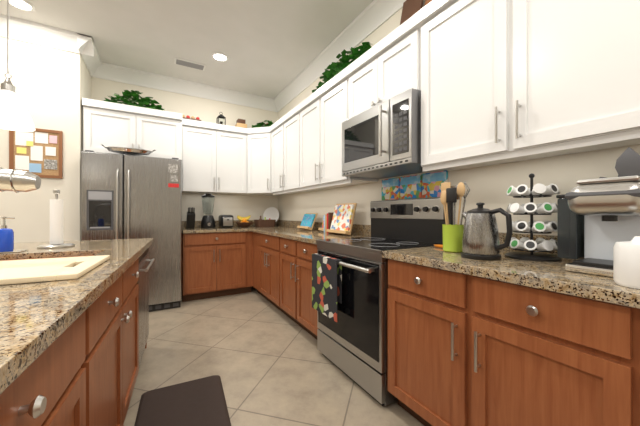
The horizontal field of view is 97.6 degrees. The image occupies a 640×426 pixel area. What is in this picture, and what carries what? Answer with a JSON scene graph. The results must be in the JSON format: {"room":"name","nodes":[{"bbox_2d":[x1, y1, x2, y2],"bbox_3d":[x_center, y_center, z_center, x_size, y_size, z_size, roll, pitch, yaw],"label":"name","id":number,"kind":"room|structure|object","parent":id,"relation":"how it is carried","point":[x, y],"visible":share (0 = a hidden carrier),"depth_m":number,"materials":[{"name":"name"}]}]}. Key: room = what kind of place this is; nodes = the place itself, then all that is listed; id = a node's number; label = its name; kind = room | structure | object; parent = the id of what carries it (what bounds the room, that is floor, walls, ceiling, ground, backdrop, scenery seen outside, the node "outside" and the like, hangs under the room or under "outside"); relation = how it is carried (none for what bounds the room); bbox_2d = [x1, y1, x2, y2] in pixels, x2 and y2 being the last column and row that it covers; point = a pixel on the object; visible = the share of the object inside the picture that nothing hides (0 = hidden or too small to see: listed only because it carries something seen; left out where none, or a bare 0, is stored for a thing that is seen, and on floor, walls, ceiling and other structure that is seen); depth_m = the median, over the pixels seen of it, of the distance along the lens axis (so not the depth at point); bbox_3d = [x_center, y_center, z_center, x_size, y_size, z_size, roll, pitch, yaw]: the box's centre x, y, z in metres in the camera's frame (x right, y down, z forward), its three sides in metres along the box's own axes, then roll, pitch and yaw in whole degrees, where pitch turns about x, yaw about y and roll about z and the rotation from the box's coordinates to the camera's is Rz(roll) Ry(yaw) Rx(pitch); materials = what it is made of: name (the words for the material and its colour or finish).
{"room":"kitchen","nodes":[
{"label":"kitchen","id":0,"kind":"room"},
{"bbox_2d":[0,0,373,98],"bbox_3d":[-1.340,-1.920,0.081,5.960,0.100,7.680,0,0,-30],"label":"ceiling","id":1,"kind":"structure","parent":0,"point":[272,49],"depth_m":2.90,"materials":[{"name":"white paint"}]},
{"bbox_2d":[0,0,34,131],"bbox_3d":[-1.918,-1.202,1.722,0.236,1.334,0.236,0,0,-30],"label":"pendant lamp","id":2,"kind":"object","parent":1,"relation":"hanging from","point":[15,115],"visible":1,"depth_m":1.71,"materials":[{"name":"white"}]},
{"bbox_2d":[5,0,34,11],"bbox_3d":[-2.677,-1.863,2.496,0.196,0.011,0.196,0,0,-30],"label":"recessed light","id":3,"kind":"object","parent":1,"relation":"in","point":[24,5],"visible":0.9,"depth_m":2.52,"materials":[{"name":"white"}]},
{"bbox_2d":[174,57,205,70],"bbox_3d":[-1.629,-1.861,3.511,0.350,0.015,0.150,0,0,-30],"label":"ceiling vent","id":4,"kind":"object","parent":1,"relation":"in","point":[187,63],"visible":0.98,"depth_m":3.50,"materials":[{"name":"white metal"}]},
{"bbox_2d":[211,52,228,61],"bbox_3d":[-1.196,-1.863,3.351,0.196,0.011,0.196,0,0,-30],"label":"recessed light","id":5,"kind":"object","parent":1,"relation":"in","point":[219,56],"visible":1,"depth_m":3.35,"materials":[{"name":"white"}]},
{"bbox_2d":[123,286,423,425],"bbox_3d":[-1.340,1.180,0.081,5.960,0.100,7.680,0,0,-30],"label":"floor","id":6,"kind":"structure","parent":0,"point":[266,361],"depth_m":2.05,"materials":[{"name":"beige tile"}]},
{"bbox_2d":[0,242,154,425],"bbox_3d":[-1.045,0.688,0.351,1.144,0.886,3.972,0,0,-26],"label":"kitchen island","id":7,"kind":"object","parent":6,"relation":"on","point":[71,352],"depth_m":0.87,"materials":[{"name":"brown wood"}]},
{"bbox_2d":[0,238,153,377],"bbox_3d":[-1.089,0.269,0.334,1.210,0.110,4.020,0,0,-26],"label":"island countertop","id":8,"kind":"structure","parent":7,"relation":"on","point":[29,312],"depth_m":0.72,"materials":[{"name":"beige stone"}]},
{"bbox_2d":[0,217,27,252],"bbox_3d":[-1.731,0.117,1.534,0.160,0.194,0.100,0,0,-26],"label":"soap pump","id":9,"kind":"object","parent":8,"relation":"on","point":[6,240],"visible":1,"depth_m":1.52,"materials":[{"name":"blue plastic"}]},
{"bbox_2d":[0,167,40,192],"bbox_3d":[-1.314,0.016,0.934,0.532,0.396,0.175,0,0,-26],"label":"faucet","id":10,"kind":"object","parent":8,"relation":"on","point":[14,180],"visible":1,"depth_m":1.04,"materials":[{"name":"silver metal"}]},
{"bbox_2d":[0,255,109,284],"bbox_3d":[-1.171,0.205,0.968,0.640,0.018,0.450,0,0,-26],"label":"cutting board","id":11,"kind":"object","parent":8,"relation":"on","point":[31,270],"visible":1,"depth_m":0.99,"materials":[{"name":"beige plastic"}]},
{"bbox_2d":[37,189,74,248],"bbox_3d":[-1.670,0.032,1.775,0.176,0.365,0.176,0,0,-26],"label":"paper towel holder","id":12,"kind":"object","parent":8,"relation":"on","point":[56,222],"visible":1,"depth_m":1.75,"materials":[{"name":"white paper"}]},
{"bbox_2d":[81,150,181,311],"bbox_3d":[-2.216,0.237,3.388,0.930,1.785,0.816,0,0,-30],"label":"fridge","id":13,"kind":"object","parent":6,"relation":"on","point":[131,197],"visible":0.81,"depth_m":3.13,"materials":[{"name":"grey metal"}]},
{"bbox_2d":[101,144,155,154],"bbox_3d":[-2.141,-0.703,3.148,0.522,0.091,0.171,0,0,-30],"label":"tray","id":14,"kind":"object","parent":13,"relation":"on","point":[127,151],"visible":1,"depth_m":3.09,"materials":[{"name":"silver metal"}]},
{"bbox_2d":[134,375,230,425],"bbox_3d":[-0.670,1.120,1.367,0.460,0.018,1.070,0,0,-26],"label":"floor mat","id":15,"kind":"object","parent":6,"relation":"on","point":[200,402],"visible":1,"depth_m":1.62,"materials":[{"name":"brown rubber"}]},
{"bbox_2d":[182,232,249,301],"bbox_3d":[-1.509,0.687,3.940,0.795,0.885,0.612,0,0,-30],"label":"base cabinet","id":16,"kind":"object","parent":6,"relation":"on","point":[214,264],"depth_m":3.67,"materials":[{"name":"brown wood"}]},
{"bbox_2d":[182,228,249,231],"bbox_3d":[-1.487,0.234,3.937,0.837,0.039,0.644,0,0,-30],"label":"countertop","id":17,"kind":"structure","parent":16,"relation":"on","point":[183,229],"depth_m":3.71,"materials":[{"name":"beige stone"}]},
{"bbox_2d":[186,207,194,227],"bbox_3d":[-1.805,0.068,3.907,0.100,0.292,0.227,0,0,-30],"label":"knife block","id":18,"kind":"object","parent":17,"relation":"on","point":[190,222],"visible":1,"depth_m":3.84,"materials":[{"name":"black wood"}]},
{"bbox_2d":[201,194,214,227],"bbox_3d":[-1.608,-0.032,4.024,0.200,0.492,0.202,0,0,-30],"label":"blender","id":19,"kind":"object","parent":17,"relation":"on","point":[207,220],"visible":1,"depth_m":3.96,"materials":[{"name":"black"}]},
{"bbox_2d":[219,215,233,227],"bbox_3d":[-1.386,0.120,4.130,0.170,0.187,0.300,0,0,-30],"label":"toaster","id":20,"kind":"object","parent":17,"relation":"on","point":[226,221],"visible":1,"depth_m":4.02,"materials":[{"name":"black"}]},
{"bbox_2d":[235,215,252,226],"bbox_3d":[-1.141,0.124,4.237,0.270,0.181,0.270,0,0,-30],"label":"fruit bowl","id":21,"kind":"object","parent":17,"relation":"on","point":[244,223],"visible":1,"depth_m":4.20,"materials":[{"name":"brown wood"}]},
{"bbox_2d":[250,232,257,291],"bbox_3d":[-0.592,0.687,3.907,0.623,0.885,0.401,0,0,-30],"label":"base cabinet","id":22,"kind":"object","parent":6,"relation":"on","point":[253,235],"depth_m":3.87,"materials":[{"name":"brown wood"}]},
{"bbox_2d":[258,232,273,304],"bbox_3d":[-0.330,0.687,3.453,0.623,0.885,0.791,0,0,-30],"label":"base cabinet","id":23,"kind":"object","parent":6,"relation":"on","point":[265,244],"depth_m":3.41,"materials":[{"name":"brown wood"}]},
{"bbox_2d":[274,236,318,338],"bbox_3d":[0.031,0.687,2.828,0.623,0.885,0.934,0,0,-30],"label":"base cabinet","id":24,"kind":"object","parent":6,"relation":"on","point":[292,258],"depth_m":2.67,"materials":[{"name":"brown wood"}]},
{"bbox_2d":[250,224,369,243],"bbox_3d":[-0.374,0.234,3.503,0.654,0.039,2.508,0,0,-30],"label":"countertop","id":25,"kind":"structure","parent":24,"relation":"on","point":[307,236],"depth_m":2.94,"materials":[{"name":"beige stone"}]},
{"bbox_2d":[254,216,275,226],"bbox_3d":[-0.852,0.128,4.335,0.290,0.172,0.230,0,0,-30],"label":"basket","id":26,"kind":"object","parent":25,"relation":"on","point":[260,222],"visible":0.96,"depth_m":4.25,"materials":[{"name":"brown"}]},
{"bbox_2d":[263,207,278,220],"bbox_3d":[-0.794,0.058,4.548,0.202,0.311,0.202,0,0,-30],"label":"plate","id":27,"kind":"object","parent":25,"relation":"on","point":[272,213],"visible":0.73,"depth_m":4.57,"materials":[{"name":"white ceramic"}]},
{"bbox_2d":[297,213,317,229],"bbox_3d":[-0.161,0.106,3.486,0.140,0.211,0.300,0,0,-30],"label":"easel","id":28,"kind":"object","parent":25,"relation":"on","point":[308,221],"visible":1,"depth_m":3.44,"materials":[{"name":"brown"}]},
{"bbox_2d":[324,212,333,232],"bbox_3d":[0.139,0.104,3.039,0.160,0.220,0.124,0,0,-30],"label":"books","id":29,"kind":"object","parent":25,"relation":"on","point":[328,216],"visible":0.52,"depth_m":2.98,"materials":[{"name":"red paper"}]},
{"bbox_2d":[326,203,356,234],"bbox_3d":[0.209,0.057,2.776,0.135,0.305,0.340,0,0,-30],"label":"stand","id":30,"kind":"object","parent":25,"relation":"on","point":[343,218],"visible":0.98,"depth_m":2.73,"materials":[{"name":"brown"}]},
{"bbox_2d":[312,198,452,405],"bbox_3d":[0.412,0.512,2.068,0.723,1.235,0.756,0,0,-30],"label":"range","id":31,"kind":"object","parent":6,"relation":"on","point":[350,290],"visible":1,"depth_m":1.90,"materials":[{"name":"grey metal"}]},
{"bbox_2d":[388,260,593,425],"bbox_3d":[0.908,0.687,1.309,0.623,0.885,1.050,0,0,-30],"label":"base cabinet","id":32,"kind":"object","parent":6,"relation":"on","point":[504,341],"depth_m":1.12,"materials":[{"name":"brown wood"}]},
{"bbox_2d":[382,246,639,311],"bbox_3d":[1.123,0.234,0.910,0.654,0.039,1.953,0,0,-30],"label":"countertop","id":33,"kind":"structure","parent":32,"relation":"on","point":[544,276],"depth_m":1.03,"materials":[{"name":"beige stone"}]},
{"bbox_2d":[440,182,469,252],"bbox_3d":[0.744,0.018,1.569,0.130,0.391,0.157,0,0,-30],"label":"utensil crock","id":34,"kind":"object","parent":33,"relation":"on","point":[452,232],"visible":0.98,"depth_m":1.52,"materials":[{"name":"ceramic"},{"name":"wood"}]},
{"bbox_2d":[461,202,512,259],"bbox_3d":[0.782,0.081,1.325,0.170,0.266,0.234,0,0,-30],"label":"kettle","id":35,"kind":"object","parent":33,"relation":"on","point":[480,239],"visible":1,"depth_m":1.28,"materials":[{"name":"silver metal"}]},
{"bbox_2d":[504,173,561,261],"bbox_3d":[1.015,0.012,1.342,0.220,0.404,0.220,0,0,-30],"label":"carousel","id":36,"kind":"object","parent":33,"relation":"on","point":[531,209],"visible":0.92,"depth_m":1.28,"materials":[{"name":"black"}]},
{"bbox_2d":[556,176,639,276],"bbox_3d":[1.076,0.046,1.058,0.321,0.336,0.277,0,0,-30],"label":"coffee maker","id":37,"kind":"object","parent":33,"relation":"on","point":[598,219],"visible":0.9,"depth_m":1.01,"materials":[{"name":"silver metal"}]},
{"bbox_2d":[600,147,639,177],"bbox_3d":[1.266,-0.028,1.147,0.100,0.484,0.200,0,0,-30],"label":"ornament","id":38,"kind":"object","parent":37,"relation":"on","point":[628,162],"visible":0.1,"depth_m":1.14,"materials":[{"name":"grey metal"}]},
{"bbox_2d":[613,236,639,288],"bbox_3d":[0.937,0.141,0.818,0.110,0.147,0.110,0,0,-30],"label":"canister","id":39,"kind":"object","parent":33,"relation":"on","point":[626,263],"visible":1,"depth_m":0.81,"materials":[{"name":"white ceramic"}]},
{"bbox_2d":[594,300,639,425],"bbox_3d":[1.361,0.687,0.524,0.623,0.885,1.046,0,0,-30],"label":"base cabinet","id":40,"kind":"object","parent":6,"relation":"on","point":[616,330],"depth_m":0.80,"materials":[{"name":"brown wood"}]},
{"bbox_2d":[0,0,639,242],"bbox_3d":[-1.340,-0.370,0.081,5.960,3.000,7.680,0,0,-30],"label":"wall","id":41,"kind":"structure","parent":0,"point":[54,86],"depth_m":2.88,"materials":[{"name":"paint"}]},
{"bbox_2d":[9,128,62,178],"bbox_3d":[-2.866,-0.608,2.835,0.390,0.495,0.020,0,0,-30],"label":"bulletin board","id":42,"kind":"object","parent":41,"relation":"attached to","point":[38,152],"visible":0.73,"depth_m":2.84,"materials":[{"name":"brown"}]},
{"bbox_2d":[0,14,95,77],"bbox_3d":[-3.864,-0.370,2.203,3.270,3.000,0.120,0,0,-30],"label":"crown molding","id":43,"kind":"structure","parent":41,"relation":"attached to","point":[19,29],"depth_m":2.85,"materials":[{"name":"white"}]},
{"bbox_2d":[96,49,103,78],"bbox_3d":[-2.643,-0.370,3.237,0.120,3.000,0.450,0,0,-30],"label":"crown molding","id":44,"kind":"structure","parent":41,"relation":"attached to","point":[99,65],"depth_m":3.49,"materials":[{"name":"white"}]},
{"bbox_2d":[82,98,181,159],"bbox_3d":[-2.297,-0.960,3.526,0.977,0.580,0.544,0,0,-30],"label":"upper cabinet","id":45,"kind":"object","parent":41,"relation":"attached to","point":[106,123],"depth_m":3.27,"materials":[{"name":"white wood"}]},
{"bbox_2d":[104,90,164,110],"bbox_3d":[-2.288,-1.383,3.480,0.658,0.265,0.409,0,0,-30],"label":"ivy","id":46,"kind":"object","parent":45,"relation":"on","point":[128,97],"visible":0.58,"depth_m":3.41,"materials":[{"name":"green plant"}]},
{"bbox_2d":[104,63,271,110],"bbox_3d":[-1.816,-1.790,4.055,2.370,0.160,0.120,0,0,-30],"label":"crown molding","id":47,"kind":"structure","parent":41,"relation":"attached to","point":[112,72],"depth_m":3.97,"materials":[{"name":"white"}]},
{"bbox_2d":[182,118,241,194],"bbox_3d":[-1.508,-0.770,4.072,0.930,0.960,0.389,0,0,-30],"label":"upper cabinet","id":48,"kind":"object","parent":41,"relation":"attached to","point":[211,152],"depth_m":3.90,"materials":[{"name":"white wood"}]},
{"bbox_2d":[182,115,200,120],"bbox_3d":[-1.849,-1.299,3.852,0.390,0.096,0.120,0,0,-30],"label":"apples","id":49,"kind":"object","parent":48,"relation":"on","point":[191,118],"visible":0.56,"depth_m":3.85,"materials":[{"name":"red food"}]},
{"bbox_2d":[216,112,225,124],"bbox_3d":[-1.457,-1.370,4.124,0.110,0.238,0.110,0,0,-30],"label":"lantern","id":50,"kind":"object","parent":48,"relation":"on","point":[221,117],"visible":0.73,"depth_m":4.10,"materials":[{"name":"black metal"}]},
{"bbox_2d":[235,119,246,127],"bbox_3d":[-1.212,-1.336,4.289,0.150,0.170,0.160,0,0,-30],"label":"boxes","id":51,"kind":"object","parent":48,"relation":"on","point":[240,123],"visible":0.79,"depth_m":4.23,"materials":[{"name":"brown"}]},
{"bbox_2d":[182,220,277,227],"bbox_3d":[-1.359,0.165,4.371,1.492,0.099,0.019,0,0,-30],"label":"backsplash","id":52,"kind":"structure","parent":41,"relation":"attached to","point":[197,223],"depth_m":4.15,"materials":[{"name":"brown stone"}]},
{"bbox_2d":[242,126,269,195],"bbox_3d":[-0.842,-0.770,4.289,0.679,0.960,0.679,0,0,-30],"label":"upper cabinet","id":53,"kind":"object","parent":41,"relation":"attached to","point":[255,141],"depth_m":4.12,"materials":[{"name":"white wood"}]},
{"bbox_2d":[252,120,273,127],"bbox_3d":[-0.831,-1.345,4.392,0.519,0.187,0.435,0,0,-30],"label":"ivy","id":54,"kind":"object","parent":53,"relation":"on","point":[262,124],"visible":0.27,"depth_m":4.25,"materials":[{"name":"green plant"}]},
{"bbox_2d":[266,102,301,195],"bbox_3d":[-0.339,-0.770,3.708,0.389,0.960,1.069,0,0,-30],"label":"upper cabinet","id":55,"kind":"object","parent":41,"relation":"attached to","point":[286,133],"depth_m":3.58,"materials":[{"name":"white wood"}]},
{"bbox_2d":[272,0,405,111],"bbox_3d":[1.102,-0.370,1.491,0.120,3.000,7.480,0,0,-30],"label":"crown molding","id":56,"kind":"structure","parent":41,"relation":"attached to","point":[369,19],"depth_m":2.95,"materials":[{"name":"white"}]},
{"bbox_2d":[302,68,377,191],"bbox_3d":[0.133,-0.770,2.935,0.345,0.960,1.019,0,0,-30],"label":"upper cabinet","id":57,"kind":"object","parent":41,"relation":"attached to","point":[323,111],"depth_m":2.75,"materials":[{"name":"white wood"}]},
{"bbox_2d":[346,15,413,119],"bbox_3d":[0.578,-1.012,2.164,0.345,0.477,0.761,0,0,-30],"label":"upper cabinet","id":58,"kind":"object","parent":41,"relation":"attached to","point":[385,71],"depth_m":2.03,"materials":[{"name":"white wood"}]},
{"bbox_2d":[312,42,371,92],"bbox_3d":[0.230,-1.413,2.747,0.335,0.323,1.174,0,0,-30],"label":"ivy","id":59,"kind":"object","parent":58,"relation":"on","point":[335,68],"visible":0.38,"depth_m":2.67,"materials":[{"name":"green plant"}]},
{"bbox_2d":[342,88,441,178],"bbox_3d":[0.525,-0.539,2.132,0.463,0.458,0.758,0,0,-30],"label":"microwave","id":60,"kind":"object","parent":58,"relation":"attached to","point":[382,140],"visible":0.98,"depth_m":1.92,"materials":[{"name":"grey metal"}]},
{"bbox_2d":[400,0,431,24],"bbox_3d":[0.739,-1.475,2.072,0.113,0.445,0.390,0,0,-30],"label":"signs","id":61,"kind":"object","parent":58,"relation":"on","point":[411,8],"visible":0.1,"depth_m":2.16,"materials":[{"name":"brown wood"}]},
{"bbox_2d":[382,170,447,199],"bbox_3d":[0.726,-0.207,2.247,0.012,0.185,0.665,0,0,-30],"label":"picture","id":62,"kind":"object","parent":41,"relation":"attached to","point":[426,185],"visible":0.88,"depth_m":2.20},
{"bbox_2d":[278,220,583,258],"bbox_3d":[0.585,0.165,2.477,0.019,0.099,5.204,0,0,-30],"label":"backsplash","id":63,"kind":"structure","parent":41,"relation":"attached to","point":[363,230],"depth_m":2.68,"materials":[{"name":"brown stone"}]},
{"bbox_2d":[414,0,639,171],"bbox_3d":[1.045,-0.770,1.355,0.345,0.960,1.108,0,0,-30],"label":"upper cabinet","id":64,"kind":"object","parent":41,"relation":"attached to","point":[495,82],"depth_m":1.25,"materials":[{"name":"white wood"}]}
]}

